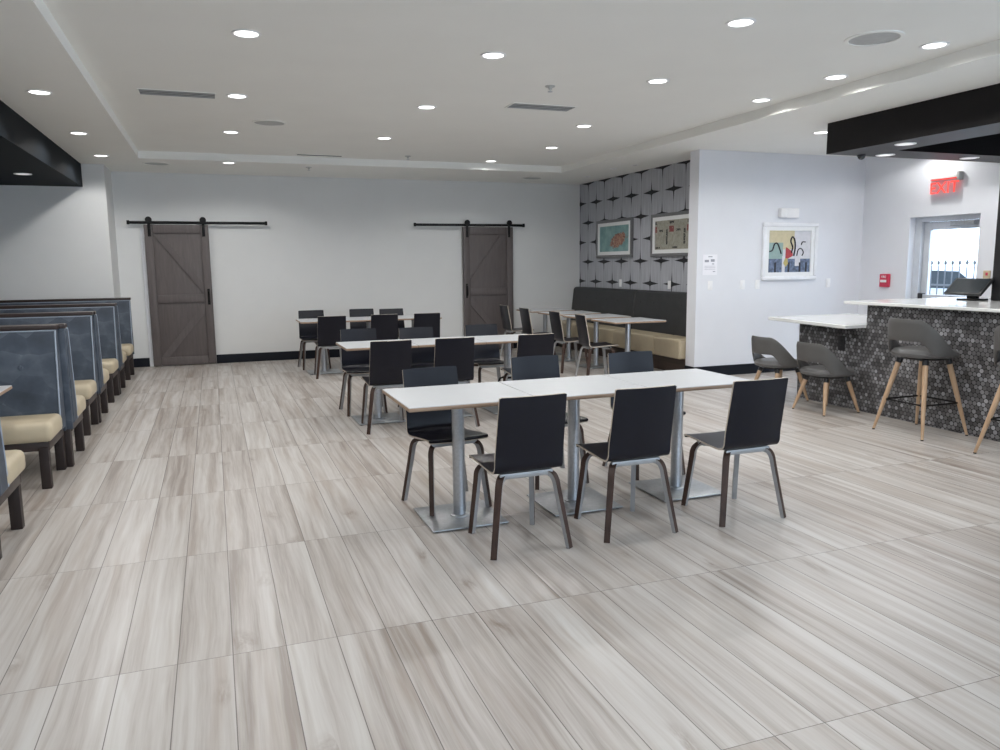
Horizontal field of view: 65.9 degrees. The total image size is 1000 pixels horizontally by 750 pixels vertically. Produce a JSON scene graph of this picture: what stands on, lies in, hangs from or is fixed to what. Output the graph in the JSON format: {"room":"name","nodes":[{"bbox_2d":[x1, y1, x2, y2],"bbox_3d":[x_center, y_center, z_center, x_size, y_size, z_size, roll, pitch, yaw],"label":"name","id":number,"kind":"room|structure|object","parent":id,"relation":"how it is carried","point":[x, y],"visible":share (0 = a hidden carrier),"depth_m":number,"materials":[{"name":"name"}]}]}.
{"room":"eatery","nodes":[
{"label":"eatery","id":0,"kind":"room"},
{"bbox_2d":[0,164,120,299],"bbox_3d":[-7.177,-1.461,11.030,3.060,2.990,1.050,-4,9,-20],"label":"wall","id":1,"kind":"structure","parent":0,"point":[57,242],"depth_m":10.79,"materials":[{"name":"grey paint"}]},
{"bbox_2d":[111,171,579,365],"bbox_3d":[-2.073,-1.845,13.341,8.140,2.990,0.200,-4,9,-20],"label":"wall","id":2,"kind":"structure","parent":0,"point":[334,246],"depth_m":12.95,"materials":[{"name":"grey paint"}]},
{"bbox_2d":[140,229,153,366],"bbox_3d":[-5.501,-1.192,12.027,0.055,2.140,0.030,-4,9,-20],"label":"trim","id":3,"kind":"structure","parent":2,"relation":"attached to","point":[141,230],"depth_m":12.01,"materials":[{"name":"white paint"}]},
{"bbox_2d":[126,216,266,365],"bbox_3d":[-4.703,-1.327,12.235,2.050,2.308,0.164,-4,9,-20],"label":"door","id":4,"kind":"structure","parent":2,"relation":"in","point":[178,264],"depth_m":12.12,"materials":[{"name":"grey wood"}]},
{"bbox_2d":[133,340,557,366],"bbox_3d":[-2.161,-0.412,13.389,7.840,0.140,0.020,-4,9,-20],"label":"baseboard","id":5,"kind":"structure","parent":2,"relation":"attached to","point":[286,355],"depth_m":12.73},
{"bbox_2d":[414,220,524,348],"bbox_3d":[-0.520,-1.590,13.761,2.050,2.308,0.164,-4,9,-20],"label":"door","id":6,"kind":"structure","parent":2,"relation":"in","point":[487,251],"depth_m":13.84,"materials":[{"name":"grey wood"}]},
{"bbox_2d":[0,346,999,749],"bbox_3d":[0.751,0.903,4.848,13.420,0.100,18.650,-4,9,-20],"label":"floor","id":7,"kind":"structure","parent":0,"point":[228,559],"depth_m":3.70,"materials":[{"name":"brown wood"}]},
{"bbox_2d":[0,421,25,559],"bbox_3d":[-3.912,0.469,3.910,2.485,1.122,0.652,-4,9,-20],"label":"bench","id":8,"kind":"object","parent":7,"relation":"on","point":[12,462],"visible":1,"depth_m":4.47,"materials":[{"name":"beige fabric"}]},
{"bbox_2d":[0,430,7,496],"bbox_3d":[-3.854,0.344,3.718,2.475,0.754,0.184,-4,9,-20],"label":"cushion","id":9,"kind":"object","parent":8,"relation":"on","point":[3,465],"depth_m":4.19,"materials":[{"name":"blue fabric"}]},
{"bbox_2d":[5,450,25,484],"bbox_3d":[-3.947,0.607,4.031,2.485,0.140,0.440,-4,9,-20],"label":"seat cushion","id":10,"kind":"object","parent":8,"relation":"on","point":[15,463],"depth_m":4.43,"materials":[{"name":"beige leather"}]},
{"bbox_2d":[0,324,66,488],"bbox_3d":[-4.412,0.283,5.250,2.485,1.122,0.652,-4,9,-20],"label":"bench","id":11,"kind":"object","parent":7,"relation":"on","point":[32,413],"visible":1,"depth_m":5.69,"materials":[{"name":"blue fabric"}]},
{"bbox_2d":[0,413,62,444],"bbox_3d":[-4.374,0.448,5.173,2.485,0.140,0.440,-4,9,-20],"label":"seat cushion","id":12,"kind":"object","parent":11,"relation":"on","point":[17,428],"depth_m":5.39,"materials":[{"name":"beige leather"}]},
{"bbox_2d":[0,329,65,430],"bbox_3d":[-4.481,0.110,5.396,2.475,0.754,0.184,-4,9,-20],"label":"cushion","id":13,"kind":"object","parent":11,"relation":"on","point":[29,358],"depth_m":5.72,"materials":[{"name":"blue fabric"}]},
{"bbox_2d":[0,323,85,466],"bbox_3d":[-4.622,0.196,5.868,2.525,1.122,0.652,-4,9,-20],"label":"bench","id":14,"kind":"object","parent":7,"relation":"on","point":[75,405],"visible":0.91,"depth_m":6.03,"materials":[{"name":"blue fabric"}]},
{"bbox_2d":[65,328,77,422],"bbox_3d":[-4.565,0.071,5.676,2.515,0.754,0.184,-4,9,-20],"label":"cushion","id":15,"kind":"object","parent":14,"relation":"on","point":[74,405],"depth_m":6.06,"materials":[{"name":"blue fabric"}]},
{"bbox_2d":[76,395,85,415],"bbox_3d":[-4.657,0.334,5.988,2.525,0.140,0.440,-4,9,-20],"label":"seat cushion","id":16,"kind":"object","parent":14,"relation":"on","point":[80,400],"depth_m":6.40,"materials":[{"name":"beige leather"}]},
{"bbox_2d":[0,311,98,435],"bbox_3d":[-5.058,0.042,6.978,2.485,1.122,0.652,-4,9,-20],"label":"bench","id":17,"kind":"object","parent":7,"relation":"on","point":[79,324],"visible":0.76,"depth_m":7.45,"materials":[{"name":"blue fabric"}]},
{"bbox_2d":[0,315,98,392],"bbox_3d":[-5.127,-0.131,7.123,2.475,0.754,0.184,-4,9,-20],"label":"cushion","id":18,"kind":"object","parent":17,"relation":"on","point":[80,327],"depth_m":7.46,"materials":[{"name":"blue fabric"}]},
{"bbox_2d":[74,380,96,399],"bbox_3d":[-5.019,0.207,6.901,2.485,0.140,0.440,-4,9,-20],"label":"seat cushion","id":19,"kind":"object","parent":17,"relation":"on","point":[86,388],"depth_m":7.15,"materials":[{"name":"beige leather"}]},
{"bbox_2d":[1,311,108,422],"bbox_3d":[-5.280,-0.044,7.591,2.498,1.122,0.652,-4,9,-20],"label":"bench","id":20,"kind":"object","parent":7,"relation":"on","point":[103,374],"visible":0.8,"depth_m":7.78,"materials":[{"name":"blue fabric"}]},
{"bbox_2d":[95,314,103,387],"bbox_3d":[-5.223,-0.169,7.399,2.488,0.754,0.184,-4,9,-20],"label":"cushion","id":21,"kind":"object","parent":20,"relation":"on","point":[101,374],"depth_m":7.78,"materials":[{"name":"blue fabric"}]},
{"bbox_2d":[0,303,119,402],"bbox_3d":[-5.710,-0.202,8.724,2.485,1.122,0.652,-4,9,-20],"label":"bench","id":22,"kind":"object","parent":7,"relation":"on","point":[105,312],"visible":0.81,"depth_m":9.19,"materials":[{"name":"blue fabric"}]},
{"bbox_2d":[0,306,119,369],"bbox_3d":[-5.780,-0.374,8.870,2.475,0.754,0.184,-4,9,-20],"label":"cushion","id":23,"kind":"object","parent":22,"relation":"on","point":[106,316],"depth_m":9.20,"materials":[{"name":"blue fabric"}]},
{"bbox_2d":[102,358,118,373],"bbox_3d":[-5.672,-0.037,8.647,2.485,0.140,0.440,-4,9,-20],"label":"seat cushion","id":24,"kind":"object","parent":22,"relation":"on","point":[111,364],"depth_m":8.90,"materials":[{"name":"beige leather"}]},
{"bbox_2d":[0,297,134,379],"bbox_3d":[-6.382,-0.452,10.521,2.485,1.122,0.652,-4,9,-20],"label":"bench","id":25,"kind":"object","parent":7,"relation":"on","point":[124,304],"visible":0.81,"depth_m":10.95,"materials":[{"name":"blue fabric"}]},
{"bbox_2d":[0,300,133,351],"bbox_3d":[-6.451,-0.625,10.667,2.475,0.754,0.184,-4,9,-20],"label":"cushion","id":26,"kind":"object","parent":25,"relation":"on","point":[124,306],"depth_m":10.99,"materials":[{"name":"blue fabric"}]},
{"bbox_2d":[121,343,133,355],"bbox_3d":[-6.343,-0.287,10.444,2.485,0.140,0.440,-4,9,-20],"label":"seat cushion","id":27,"kind":"object","parent":25,"relation":"on","point":[128,348],"depth_m":10.69,"materials":[{"name":"beige leather"}]},
{"bbox_2d":[9,303,126,393],"bbox_3d":[-5.935,-0.287,9.336,2.492,1.122,0.652,-4,9,-20],"label":"bench","id":28,"kind":"object","parent":7,"relation":"on","point":[122,354],"visible":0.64,"depth_m":9.54,"materials":[{"name":"blue fabric"}]},
{"bbox_2d":[116,306,122,365],"bbox_3d":[-5.878,-0.413,9.144,2.482,0.754,0.184,-4,9,-20],"label":"cushion","id":29,"kind":"object","parent":28,"relation":"on","point":[118,327],"depth_m":9.52,"materials":[{"name":"blue fabric"}]},
{"bbox_2d":[298,310,330,369],"bbox_3d":[-2.843,-0.541,11.788,0.484,0.869,0.503,-4,9,-20],"label":"dining chair","id":30,"kind":"object","parent":7,"relation":"on","point":[308,333],"visible":0.67,"depth_m":11.91,"materials":[{"name":"brown wood"}]},
{"bbox_2d":[296,318,349,374],"bbox_3d":[-2.581,-0.423,11.271,0.682,0.772,0.700,-4,9,-20],"label":"pedestal table","id":31,"kind":"object","parent":7,"relation":"on","point":[324,370],"visible":0.62,"depth_m":11.26,"materials":[{"name":"white wood"}]},
{"bbox_2d":[314,316,349,378],"bbox_3d":[-2.377,-0.408,10.828,0.484,0.868,0.539,-4,9,-20],"label":"dining chair","id":32,"kind":"object","parent":7,"relation":"on","point":[329,327],"visible":0.73,"depth_m":10.61,"materials":[{"name":"brown wood"}]},
{"bbox_2d":[346,316,370,327],"bbox_3d":[-1.941,-0.463,11.505,0.682,0.772,0.700,-4,9,-20],"label":"pedestal table","id":33,"kind":"object","parent":7,"relation":"on","point":[351,319],"visible":0.36,"depth_m":11.36,"materials":[{"name":"laminate"}]},
{"bbox_2d":[349,309,373,328],"bbox_3d":[-2.108,-0.586,12.046,0.484,0.869,0.503,-4,9,-20],"label":"dining chair","id":34,"kind":"object","parent":7,"relation":"on","point":[352,312],"visible":0.14,"depth_m":12.19,"materials":[{"name":"brown wood"}]},
{"bbox_2d":[339,328,387,416],"bbox_3d":[-1.458,-0.041,8.198,0.484,0.869,0.503,-3,9,-18],"label":"dining chair","id":35,"kind":"object","parent":7,"relation":"on","point":[354,363],"visible":0.66,"depth_m":8.32,"materials":[{"name":"brown wood"}]},
{"bbox_2d":[336,339,417,424],"bbox_3d":[-1.232,0.069,7.742,0.698,0.772,0.660,-4,9,-20],"label":"pedestal table","id":36,"kind":"object","parent":7,"relation":"on","point":[379,417],"visible":0.54,"depth_m":7.73,"materials":[{"name":"white laminate"}]},
{"bbox_2d":[371,314,397,339],"bbox_3d":[-1.696,-0.452,11.087,0.484,0.868,0.539,-4,9,-20],"label":"dining chair","id":37,"kind":"object","parent":7,"relation":"on","point":[386,325],"visible":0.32,"depth_m":10.84,"materials":[{"name":"brown wood"}]},
{"bbox_2d":[361,340,411,434],"bbox_3d":[-1.071,0.084,7.304,0.484,0.868,0.539,-4,9,-20],"label":"dining chair","id":38,"kind":"object","parent":7,"relation":"on","point":[388,359],"visible":0.86,"depth_m":7.08,"materials":[{"name":"brown wood"}]},
{"bbox_2d":[379,308,404,338],"bbox_3d":[-1.632,-0.588,12.028,0.484,0.868,0.539,-4,9,-20],"label":"dining chair","id":39,"kind":"object","parent":7,"relation":"on","point":[399,311],"visible":0.16,"depth_m":12.22,"materials":[{"name":"brown wood"}]},
{"bbox_2d":[398,327,434,406],"bbox_3d":[-0.837,-0.064,8.318,0.484,0.868,0.539,-4,9,-20],"label":"dining chair","id":40,"kind":"object","parent":7,"relation":"on","point":[423,357],"visible":0.36,"depth_m":8.49,"materials":[{"name":"brown wood"}]},
{"bbox_2d":[414,313,439,337],"bbox_3d":[-1.109,-0.479,11.226,0.484,0.869,0.503,-4,9,-20],"label":"dining chair","id":41,"kind":"object","parent":7,"relation":"on","point":[420,319],"visible":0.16,"depth_m":10.97,"materials":[{"name":"brown wood"}]},
{"bbox_2d":[403,336,485,416],"bbox_3d":[-0.576,0.028,7.982,0.698,0.772,0.660,-4,9,-20],"label":"pedestal table","id":42,"kind":"object","parent":7,"relation":"on","point":[421,342],"visible":0.3,"depth_m":7.84,"materials":[{"name":"laminate"}]},
{"bbox_2d":[402,366,491,515],"bbox_3d":[-0.357,0.409,4.983,0.484,0.868,0.539,-5,9,-26],"label":"dining chair","id":43,"kind":"object","parent":7,"relation":"on","point":[432,427],"visible":0.76,"depth_m":5.07,"materials":[{"name":"brown wood"}]},
{"bbox_2d":[382,382,531,532],"bbox_3d":[-0.253,0.494,4.706,0.774,0.772,0.710,-4,9,-20],"label":"pedestal table","id":44,"kind":"object","parent":7,"relation":"on","point":[455,515],"visible":0.93,"depth_m":4.67,"materials":[{"name":"white laminate"}]},
{"bbox_2d":[434,337,479,426],"bbox_3d":[-0.494,0.053,7.471,0.484,0.869,0.503,-4,9,-20],"label":"dining chair","id":45,"kind":"object","parent":7,"relation":"on","point":[458,352],"visible":0.43,"depth_m":7.24,"materials":[{"name":"brown wood"}]},
{"bbox_2d":[465,324,511,382],"bbox_3d":[-0.129,-0.115,8.618,0.484,0.868,0.539,-4,9,-20],"label":"dining chair","id":46,"kind":"object","parent":7,"relation":"on","point":[486,355],"visible":0.7,"depth_m":8.78,"materials":[{"name":"brown wood"}]},
{"bbox_2d":[467,334,525,414],"bbox_3d":[0.081,-0.014,8.221,0.698,0.772,0.660,-4,9,-20],"label":"pedestal table","id":47,"kind":"object","parent":7,"relation":"on","point":[506,340],"visible":0.43,"depth_m":8.16,"materials":[{"name":"laminate"}]},
{"bbox_2d":[499,305,533,355],"bbox_3d":[0.277,-0.744,12.973,0.503,0.869,0.484,-4,9,-20],"label":"dining chair","id":48,"kind":"object","parent":7,"relation":"on","point":[506,322],"visible":0.68,"depth_m":12.84,"materials":[{"name":"brown wood"}]},
{"bbox_2d":[468,393,572,559],"bbox_3d":[0.095,0.506,4.271,0.484,0.869,0.503,-4,9,-21],"label":"dining chair","id":49,"kind":"object","parent":7,"relation":"on","point":[530,430],"visible":1,"depth_m":4.07,"materials":[{"name":"black laminate"}]},
{"bbox_2d":[501,333,554,380],"bbox_3d":[0.276,-0.002,7.806,0.484,0.868,0.539,-4,9,-20],"label":"dining chair","id":50,"kind":"object","parent":7,"relation":"on","point":[528,344],"visible":0.34,"depth_m":7.53,"materials":[{"name":"brown wood"}]},
{"bbox_2d":[519,308,555,354],"bbox_3d":[0.588,-0.620,12.084,0.503,0.869,0.484,-4,9,-20],"label":"dining chair","id":51,"kind":"object","parent":7,"relation":"on","point":[524,312],"visible":0.43,"depth_m":11.95,"materials":[{"name":"brown wood"}]},
{"bbox_2d":[516,308,574,353],"bbox_3d":[0.779,-0.747,13.311,0.790,0.765,0.700,-4,9,-20],"label":"pedestal table","id":52,"kind":"object","parent":7,"relation":"on","point":[536,310],"visible":0.42,"depth_m":13.24,"materials":[{"name":"laminate"}]},
{"bbox_2d":[510,355,588,489],"bbox_3d":[0.345,0.319,5.553,0.484,0.869,0.503,-4,9,-22],"label":"dining chair","id":53,"kind":"object","parent":7,"relation":"on","point":[542,366],"visible":0.19,"depth_m":5.69,"materials":[{"name":"brown wood"}]},
{"bbox_2d":[549,311,587,373],"bbox_3d":[0.993,-0.489,11.145,0.503,0.869,0.484,-3,9,-19],"label":"dining chair","id":54,"kind":"object","parent":7,"relation":"on","point":[555,318],"visible":0.73,"depth_m":11.02,"materials":[{"name":"brown wood"}]},
{"bbox_2d":[538,311,600,361],"bbox_3d":[1.111,-0.627,12.450,0.790,0.765,0.700,-4,9,-20],"label":"pedestal table","id":55,"kind":"object","parent":7,"relation":"on","point":[568,357],"visible":0.65,"depth_m":12.40,"materials":[{"name":"metal"}]},
{"bbox_2d":[499,375,643,516],"bbox_3d":[0.474,0.448,4.971,0.774,0.772,0.710,-4,9,-20],"label":"pedestal table","id":56,"kind":"object","parent":7,"relation":"on","point":[576,388],"visible":0.73,"depth_m":4.94,"materials":[{"name":"laminate"}]},
{"bbox_2d":[575,314,617,375],"bbox_3d":[1.292,-0.386,10.400,0.503,0.869,0.484,-3,8,-14],"label":"dining chair","id":57,"kind":"object","parent":7,"relation":"on","point":[583,335],"visible":0.98,"depth_m":10.30,"materials":[{"name":"brown wood"}]},
{"bbox_2d":[563,314,630,368],"bbox_3d":[1.444,-0.507,11.590,0.790,0.765,0.700,-4,9,-20],"label":"pedestal table","id":58,"kind":"object","parent":7,"relation":"on","point":[595,364],"visible":0.75,"depth_m":11.55,"materials":[{"name":"laminate"}]},
{"bbox_2d":[558,287,686,370],"bbox_3d":[1.978,-0.831,12.590,0.525,1.110,4.190,-4,9,-20],"label":"banquette","id":59,"kind":"object","parent":7,"relation":"on","point":[666,340],"visible":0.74,"depth_m":11.98,"materials":[{"name":"black leather"}]},
{"bbox_2d":[561,320,593,336],"bbox_3d":[1.423,-0.827,14.030,0.470,0.275,1.124,-4,9,-20],"label":"seat cushion","id":60,"kind":"object","parent":59,"relation":"on","point":[574,333],"depth_m":13.78,"materials":[{"name":"beige leather"}]},
{"bbox_2d":[571,287,637,328],"bbox_3d":[1.804,-1.197,13.502,0.184,0.640,2.272,-4,9,-20],"label":"cushion","id":61,"kind":"object","parent":59,"relation":"on","point":[592,299],"depth_m":13.30,"materials":[{"name":"black leather"}]},
{"bbox_2d":[587,324,624,343],"bbox_3d":[1.819,-0.679,12.972,0.470,0.275,1.144,-4,9,-20],"label":"seat cushion","id":62,"kind":"object","parent":59,"relation":"on","point":[606,331],"depth_m":12.72,"materials":[{"name":"beige leather"}]},
{"bbox_2d":[613,329,670,353],"bbox_3d":[2.232,-0.525,11.866,0.470,0.275,1.224,-4,9,-20],"label":"seat cushion","id":63,"kind":"object","parent":59,"relation":"on","point":[641,339],"depth_m":11.68,"materials":[{"name":"beige leather"}]},
{"bbox_2d":[632,290,686,336],"bbox_3d":[2.531,-0.926,11.556,0.184,0.640,1.902,-4,9,-20],"label":"cushion","id":64,"kind":"object","parent":59,"relation":"on","point":[670,306],"depth_m":11.63,"materials":[{"name":"black leather"}]},
{"bbox_2d":[654,335,685,358],"bbox_3d":[2.564,-0.401,10.979,0.470,0.275,0.674,-4,9,-20],"label":"seat cushion","id":65,"kind":"object","parent":59,"relation":"on","point":[665,346],"depth_m":10.86,"materials":[{"name":"beige leather"}]},
{"bbox_2d":[574,385,677,542],"bbox_3d":[0.727,0.466,4.502,0.484,0.869,0.503,-4,9,-20],"label":"dining chair","id":66,"kind":"object","parent":7,"relation":"on","point":[642,418],"visible":1,"depth_m":4.30,"materials":[{"name":"brown wood"}]},
{"bbox_2d":[591,317,665,373],"bbox_3d":[1.776,-0.388,10.730,0.790,0.765,0.700,-4,9,-20],"label":"pedestal table","id":67,"kind":"object","parent":7,"relation":"on","point":[627,321],"visible":0.62,"depth_m":10.66,"materials":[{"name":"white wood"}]},
{"bbox_2d":[602,351,685,479],"bbox_3d":[1.079,0.282,5.757,0.484,0.869,0.503,-4,9,-20],"label":"dining chair","id":68,"kind":"object","parent":7,"relation":"on","point":[634,361],"visible":0.2,"depth_m":5.91,"materials":[{"name":"brown wood"}]},
{"bbox_2d":[604,369,748,501],"bbox_3d":[1.201,0.402,5.237,0.774,0.772,0.710,-4,9,-20],"label":"pedestal table","id":69,"kind":"object","parent":7,"relation":"on","point":[684,379],"visible":0.77,"depth_m":5.20,"materials":[{"name":"laminate"}]},
{"bbox_2d":[681,377,787,526],"bbox_3d":[1.437,0.424,4.740,0.484,0.869,0.503,-4,9,-20],"label":"dining chair","id":70,"kind":"object","parent":7,"relation":"on","point":[756,407],"visible":1,"depth_m":4.54,"materials":[{"name":"brown wood"}]},
{"bbox_2d":[751,335,808,400],"bbox_3d":[3.111,-0.082,8.644,0.576,0.723,0.589,-4,9,-20],"label":"tub chair","id":71,"kind":"object","parent":7,"relation":"on","point":[781,360],"visible":0.78,"depth_m":8.45,"materials":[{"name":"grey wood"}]},
{"bbox_2d":[792,341,859,416],"bbox_3d":[3.354,0.015,7.952,0.576,0.723,0.589,-4,9,-20],"label":"tub chair","id":72,"kind":"object","parent":7,"relation":"on","point":[831,367],"visible":1,"depth_m":7.76,"materials":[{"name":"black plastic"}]},
{"bbox_2d":[796,305,999,441],"bbox_3d":[4.428,0.052,6.296,0.238,1.098,5.408,-4,9,-20],"label":"bar counter","id":73,"kind":"object","parent":7,"relation":"on","point":[865,351],"depth_m":7.31,"materials":[{"name":"tile"}]},
{"bbox_2d":[768,314,866,328],"bbox_3d":[3.872,-0.608,8.616,1.369,0.038,1.365,-4,9,-20],"label":"countertop","id":74,"kind":"structure","parent":73,"relation":"on","point":[842,321],"depth_m":8.53,"materials":[{"name":"white stone"}]},
{"bbox_2d":[844,297,999,312],"bbox_3d":[5.133,-0.497,6.085,1.650,0.030,4.670,-4,9,-20],"label":"countertop","id":75,"kind":"structure","parent":73,"relation":"on","point":[948,303],"depth_m":7.37,"materials":[{"name":"white stone"}]},
{"bbox_2d":[944,278,993,300],"bbox_3d":[4.769,-0.870,7.830,0.233,0.221,0.410,-4,9,-20],"label":"monitor","id":76,"kind":"object","parent":75,"relation":"on","point":[972,288],"visible":1,"depth_m":7.79,"materials":[{"name":"black plastic"}]},
{"bbox_2d":[991,189,999,300],"bbox_3d":[5.315,-1.445,7.146,0.470,1.539,1.160,-4,9,-20],"label":"column","id":77,"kind":"structure","parent":75,"relation":"on","point":[995,291],"depth_m":7.62,"materials":[{"name":"paint"}]},
{"bbox_2d":[872,318,967,440],"bbox_3d":[3.761,0.007,6.886,0.581,1.033,0.589,-4,9,-20],"label":"bar stool","id":78,"kind":"object","parent":7,"relation":"on","point":[935,348],"visible":1,"depth_m":6.72,"materials":[{"name":"grey fabric"}]},
{"bbox_2d":[973,326,999,453],"bbox_3d":[4.121,0.137,5.952,0.582,1.033,0.589,-4,9,-20],"label":"bar stool","id":79,"kind":"object","parent":7,"relation":"on","point":[996,342],"visible":1,"depth_m":6.07,"materials":[{"name":"brown wood"}]},
{"bbox_2d":[0,0,999,184],"bbox_3d":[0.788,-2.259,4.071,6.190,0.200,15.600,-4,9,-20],"label":"ceiling","id":80,"kind":"structure","parent":0,"point":[342,76],"depth_m":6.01,"materials":[{"name":"paint"}]},
{"bbox_2d":[0,100,82,186],"bbox_3d":[-5.069,-1.975,5.041,2.575,0.315,11.395,-4,9,-20],"label":"ceiling","id":81,"kind":"structure","parent":80,"relation":"attached to","point":[23,148],"depth_m":8.45,"materials":[{"name":"black paint"}]},
{"bbox_2d":[136,88,216,98],"bbox_3d":[-2.899,-2.528,6.940,0.660,0.005,0.254,-4,9,-20],"label":"ceiling vent","id":82,"kind":"object","parent":80,"relation":"in","point":[153,92],"visible":1,"depth_m":6.93,"materials":[{"name":"metal"}]},
{"bbox_2d":[231,29,261,37],"bbox_3d":[-1.700,-2.286,5.172,0.196,0.007,0.196,-4,9,-20],"label":"recessed light","id":83,"kind":"object","parent":80,"relation":"in","point":[242,33],"visible":1,"depth_m":5.16,"materials":[{"name":"white plastic"}]},
{"bbox_2d":[252,119,286,125],"bbox_3d":[-2.506,-2.737,8.382,0.370,0.009,0.370,-4,9,-20],"label":"ceiling speaker","id":84,"kind":"object","parent":80,"relation":"attached to","point":[264,122],"visible":1,"depth_m":8.35,"materials":[{"name":"paint"}]},
{"bbox_2d":[254,121,283,125],"bbox_3d":[-2.506,-2.736,8.382,0.318,0.004,0.318,-4,9,-20],"label":"grille","id":85,"kind":"object","parent":84,"relation":"attached to","point":[263,123],"depth_m":8.40,"materials":[{"name":"white metal"}]},
{"bbox_2d":[480,52,505,58],"bbox_3d":[-0.050,-2.390,5.774,0.196,0.007,0.196,-4,9,-20],"label":"recessed light","id":86,"kind":"object","parent":80,"relation":"in","point":[487,55],"visible":1,"depth_m":5.77,"materials":[{"name":"white plastic"}]},
{"bbox_2d":[504,102,576,111],"bbox_3d":[0.411,-2.672,7.705,0.690,0.005,0.254,-4,9,-20],"label":"ceiling vent","id":87,"kind":"object","parent":80,"relation":"in","point":[514,105],"visible":1,"depth_m":7.70,"materials":[{"name":"metal"}]},
{"bbox_2d":[725,18,755,27],"bbox_3d":[1.575,-2.303,5.048,0.196,0.007,0.196,-4,9,-20],"label":"recessed light","id":88,"kind":"object","parent":80,"relation":"in","point":[739,22],"visible":1,"depth_m":5.04,"materials":[{"name":"white plastic"}]},
{"bbox_2d":[844,30,904,46],"bbox_3d":[2.635,-2.368,5.434,0.390,0.009,0.390,-4,9,-20],"label":"ceiling speaker","id":89,"kind":"object","parent":80,"relation":"attached to","point":[878,37],"visible":1,"depth_m":5.42,"materials":[{"name":"paint"}]},
{"bbox_2d":[848,32,900,44],"bbox_3d":[2.635,-2.368,5.434,0.335,0.004,0.335,-4,9,-20],"label":"grille","id":90,"kind":"object","parent":89,"relation":"attached to","point":[866,38],"depth_m":5.42,"materials":[{"name":"white metal"}]},
{"bbox_2d":[826,83,999,162],"bbox_3d":[5.702,-2.224,6.003,2.575,0.320,5.770,-4,9,-20],"label":"ceiling","id":91,"kind":"structure","parent":80,"relation":"attached to","point":[952,127],"depth_m":7.44,"materials":[{"name":"black paint"}]},
{"bbox_2d":[919,41,949,49],"bbox_3d":[3.169,-2.403,5.629,0.196,0.007,0.196,-4,9,-20],"label":"recessed light","id":92,"kind":"object","parent":80,"relation":"in","point":[940,44],"visible":1,"depth_m":5.63,"materials":[{"name":"white plastic"}]},
{"bbox_2d":[579,160,689,291],"bbox_3d":[2.330,-1.785,12.594,0.200,2.990,4.260,-4,9,-20],"label":"wall","id":93,"kind":"structure","parent":0,"point":[640,195],"depth_m":12.52,"materials":[{"name":"paint"}]},
{"bbox_2d":[596,217,633,257],"bbox_3d":[1.949,-2.331,13.193,0.040,0.650,1.250,-4,9,-20],"label":"framed print","id":94,"kind":"object","parent":93,"relation":"attached to","point":[614,237],"visible":1,"depth_m":13.14},
{"bbox_2d":[650,210,688,256],"bbox_3d":[2.595,-2.090,11.466,0.040,0.650,1.300,-4,9,-20],"label":"framed print","id":95,"kind":"object","parent":93,"relation":"attached to","point":[669,231],"visible":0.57,"depth_m":11.58},
{"bbox_2d":[685,149,865,366],"bbox_3d":[3.973,-1.550,10.834,2.990,2.990,0.210,-4,9,-20],"label":"wall","id":96,"kind":"structure","parent":0,"point":[732,193],"depth_m":10.54,"materials":[{"name":"paint"}]},
{"bbox_2d":[703,255,716,274],"bbox_3d":[2.801,-1.470,10.291,0.224,0.270,0.005,-4,9,-20],"label":"notice","id":97,"kind":"object","parent":96,"relation":"attached to","point":[709,261],"visible":1,"depth_m":10.29,"materials":[{"name":"paper"}]},
{"bbox_2d":[684,363,795,374],"bbox_3d":[3.891,-0.132,10.991,2.805,0.140,0.230,-4,9,-20],"label":"baseboard","id":98,"kind":"structure","parent":96,"relation":"attached to","point":[750,368],"depth_m":10.63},
{"bbox_2d":[778,208,798,217],"bbox_3d":[3.966,-2.221,10.585,0.335,0.130,0.075,-4,9,-20],"label":"emergency light","id":99,"kind":"object","parent":96,"relation":"attached to","point":[782,212],"visible":1,"depth_m":10.57,"materials":[{"name":"white plastic"}]},
{"bbox_2d":[760,222,818,280],"bbox_3d":[4.016,-1.711,10.690,0.936,0.784,0.045,-4,9,-20],"label":"framed art","id":100,"kind":"object","parent":96,"relation":"attached to","point":[789,251],"visible":1,"depth_m":10.69,"materials":[{"name":"white wood"}]},
{"bbox_2d":[768,231,810,271],"bbox_3d":[4.014,-1.712,10.696,0.720,0.570,0.022,-4,9,-20],"label":"picture","id":101,"kind":"object","parent":100,"relation":"attached to","point":[788,251],"depth_m":10.70,"materials":[{"name":"paper"}]},
{"bbox_2d":[858,157,999,314],"bbox_3d":[7.733,-0.727,4.823,0.250,2.990,13.780,-4,9,-20],"label":"wall","id":102,"kind":"structure","parent":0,"point":[897,190],"depth_m":10.44,"materials":[{"name":"paint"}]},
{"bbox_2d":[911,213,980,298],"bbox_3d":[5.832,-1.010,10.070,0.170,2.100,1.020,-4,9,-20],"label":"door","id":103,"kind":"structure","parent":102,"relation":"in","point":[945,251],"depth_m":10.10,"materials":[{"name":"white metal"}]},
{"bbox_2d":[929,171,963,199],"bbox_3d":[5.640,-2.399,9.780,0.085,0.315,0.445,-4,9,-20],"label":"exit sign","id":104,"kind":"object","parent":102,"relation":"attached to","point":[942,186],"visible":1,"depth_m":9.77,"materials":[{"name":"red plastic"}]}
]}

